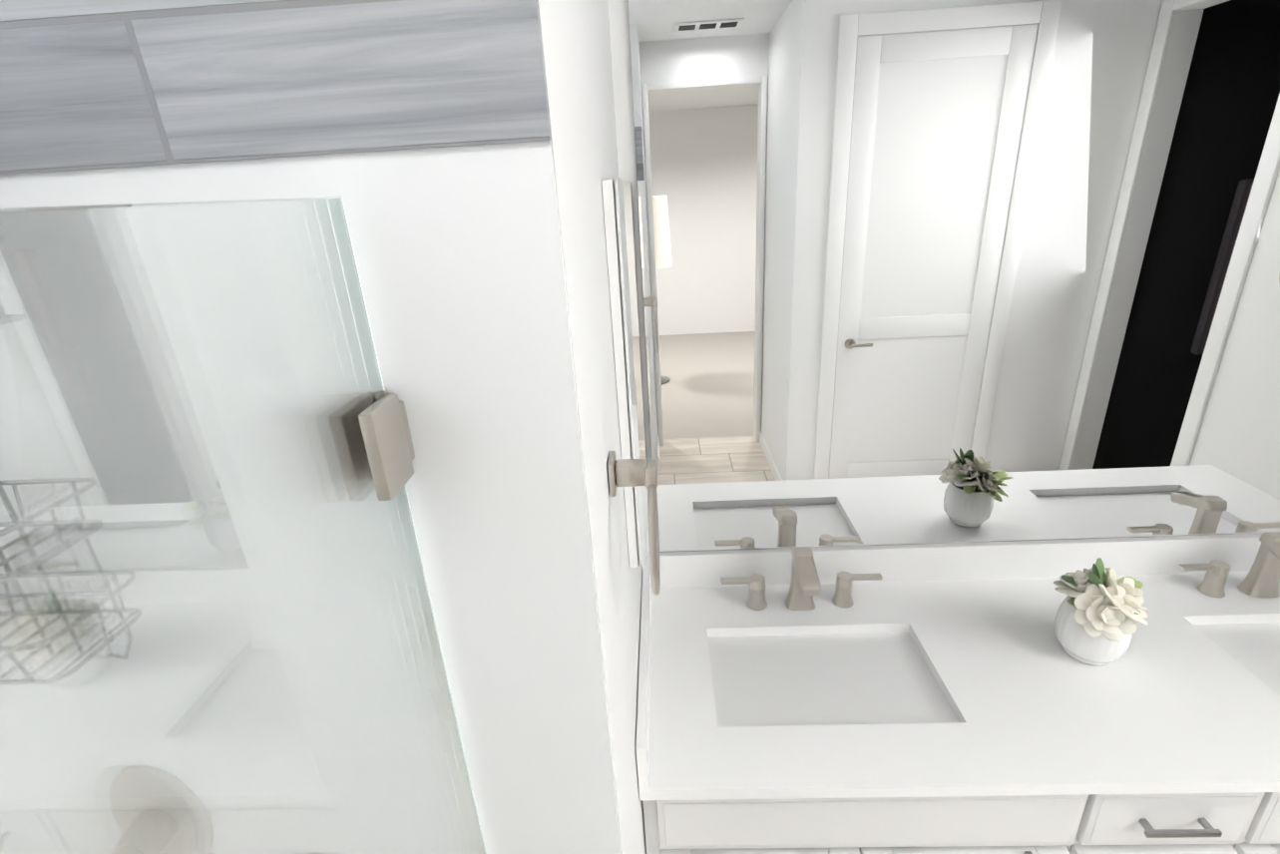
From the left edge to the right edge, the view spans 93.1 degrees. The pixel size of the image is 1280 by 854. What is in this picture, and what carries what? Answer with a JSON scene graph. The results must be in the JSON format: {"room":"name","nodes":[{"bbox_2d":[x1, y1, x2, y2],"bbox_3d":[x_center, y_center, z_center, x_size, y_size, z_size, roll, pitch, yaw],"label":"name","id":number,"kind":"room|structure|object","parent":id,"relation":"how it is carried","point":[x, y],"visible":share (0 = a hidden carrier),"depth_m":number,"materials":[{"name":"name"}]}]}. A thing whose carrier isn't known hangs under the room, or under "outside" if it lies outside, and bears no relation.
{"room":"bathroom","nodes":[
{"label":"bathroom","id":0,"kind":"room"},
{"bbox_2d":[538,0,646,853],"bbox_3d":[-0.598,0.166,1.070,1.150,2.660,0.830,-2,22,3],"label":"wall","id":1,"kind":"structure","parent":0,"point":[576,35],"depth_m":0.71,"materials":[{"name":"white paint"}]},
{"bbox_2d":[601,176,648,568],"bbox_3d":[-0.016,-0.119,1.133,0.029,0.640,0.404,-2,22,3],"label":"medicine cabinet mirror","id":2,"kind":"object","parent":1,"relation":"attached to","point":[620,217],"visible":0.83,"depth_m":0.95,"materials":[{"name":"silver metal"}]},
{"bbox_2d":[607,450,660,595],"bbox_3d":[-0.004,0.127,0.804,0.061,0.194,0.164,-2,22,3],"label":"towel ring","id":3,"kind":"object","parent":1,"relation":"attached to","point":[631,472],"visible":1,"depth_m":0.76,"materials":[{"name":"silver metal"}]},
{"bbox_2d":[635,555,651,791],"bbox_3d":[0.012,0.481,1.299,0.017,0.100,0.566,-2,22,3],"label":"backsplash","id":4,"kind":"structure","parent":1,"relation":"attached to","point":[643,722],"depth_m":1.16,"materials":[{"name":"white stone"}]},
{"bbox_2d":[607,0,1263,552],"bbox_3d":[1.611,-0.105,1.425,5.550,2.660,0.150,-2,22,3],"label":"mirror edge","id":5,"kind":"structure","parent":0,"point":[622,82],"depth_m":1.20,"materials":[{"name":"white paint"}]},
{"bbox_2d":[646,533,1250,591],"bbox_3d":[0.958,0.335,1.527,1.898,0.100,0.017,-2,22,3],"label":"backsplash","id":6,"kind":"structure","parent":5,"relation":"attached to","point":[1141,556],"depth_m":1.52,"materials":[{"name":"white stone"}]},
{"bbox_2d":[627,0,1279,551],"bbox_3d":[0.955,-0.275,1.292,1.893,1.195,0.005,-2,22,3],"label":"vanity mirror","id":7,"kind":"object","parent":5,"relation":"attached to","point":[923,271],"visible":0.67,"depth_m":1.27,"materials":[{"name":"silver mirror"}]},
{"bbox_3d":[1.645,1.743,0.506,5.550,0.100,3.220,-2,22,3],"label":"floor","id":8,"kind":"structure","parent":0,"visible":0},
{"bbox_2d":[639,583,1279,853],"bbox_3d":[0.993,0.901,1.443,1.927,0.844,0.588,-2,22,3],"label":"bathroom vanity","id":9,"kind":"object","parent":8,"relation":"on","point":[686,810],"depth_m":1.11,"materials":[{"name":"white paint"}]},
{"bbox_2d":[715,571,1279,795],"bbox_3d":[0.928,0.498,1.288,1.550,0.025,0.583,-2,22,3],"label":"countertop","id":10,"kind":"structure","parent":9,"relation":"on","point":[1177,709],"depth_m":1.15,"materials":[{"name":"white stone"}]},
{"bbox_2d":[719,546,886,611],"bbox_3d":[0.389,0.377,1.431,0.386,0.155,0.130,-2,22,3],"label":"faucet","id":11,"kind":"object","parent":10,"relation":"on","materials":[{"name":"beige metal"}]},
{"bbox_2d":[695,619,958,739],"bbox_3d":[0.393,0.602,1.322,0.506,0.159,0.316,-2,22,3],"label":"sink","id":12,"kind":"object","parent":10,"relation":"in","point":[804,670],"depth_m":1.31,"materials":[{"name":"white ceramic"}]},
{"bbox_2d":[1053,557,1147,665],"bbox_3d":[0.955,0.372,1.250,0.182,0.232,0.165,-2,22,3],"label":"vase","id":13,"kind":"object","parent":10,"relation":"on","point":[1100,615],"visible":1,"depth_m":1.21,"materials":[{"name":"white ceramic"}]},
{"bbox_2d":[1174,531,1279,599],"bbox_3d":[1.467,0.332,1.381,0.386,0.155,0.130,-2,22,3],"label":"faucet","id":14,"kind":"object","parent":10,"relation":"on","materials":[{"name":"beige metal"}]},
{"bbox_2d":[1194,615,1279,691],"bbox_3d":[1.471,0.558,1.273,0.506,0.159,0.316,-2,22,3],"label":"sink","id":15,"kind":"object","parent":10,"relation":"in","point":[1256,641],"depth_m":1.33,"materials":[{"name":"white ceramic"}]},
{"bbox_3d":[-0.532,1.813,0.366,0.909,0.109,1.688,-2,22,3],"label":"pan","id":16,"kind":"object","parent":8,"relation":"on","visible":0},
{"bbox_2d":[0,196,486,853],"bbox_3d":[-0.204,0.938,0.009,0.118,1.739,1.671,-2,22,3],"label":"shower enclosure","id":17,"kind":"object","parent":16,"relation":"on","point":[213,632],"visible":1,"depth_m":0.33,"materials":[{"name":"clear glass"}]},
{"bbox_3d":[-1.134,0.679,-0.148,0.150,2.660,1.840,-2,22,3],"label":"wall","id":18,"kind":"structure","parent":0,"visible":0},
{"bbox_2d":[0,0,552,175],"bbox_3d":[-0.596,-0.015,-0.359,1.000,0.285,1.690,-2,22,3],"label":"tile band","id":19,"kind":"object","parent":18,"relation":"attached to","point":[96,84],"visible":1,"depth_m":0.44,"materials":[{"name":"grey tile"}]},
{"bbox_2d":[0,140,622,853],"bbox_3d":[-0.511,0.645,0.806,0.990,1.805,0.008,-2,22,3],"label":"wall","id":20,"kind":"structure","parent":18,"relation":"attached to","point":[459,254],"depth_m":0.51,"materials":[{"name":"white paint"}]},
{"bbox_3d":[-0.607,-0.218,0.359,0.112,0.163,0.184,-2,22,3],"label":"shower head","id":21,"kind":"object","parent":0,"visible":0},
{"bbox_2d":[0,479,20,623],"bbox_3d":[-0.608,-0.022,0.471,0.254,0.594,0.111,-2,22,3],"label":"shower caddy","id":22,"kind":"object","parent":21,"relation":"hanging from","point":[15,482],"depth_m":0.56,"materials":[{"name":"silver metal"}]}
]}

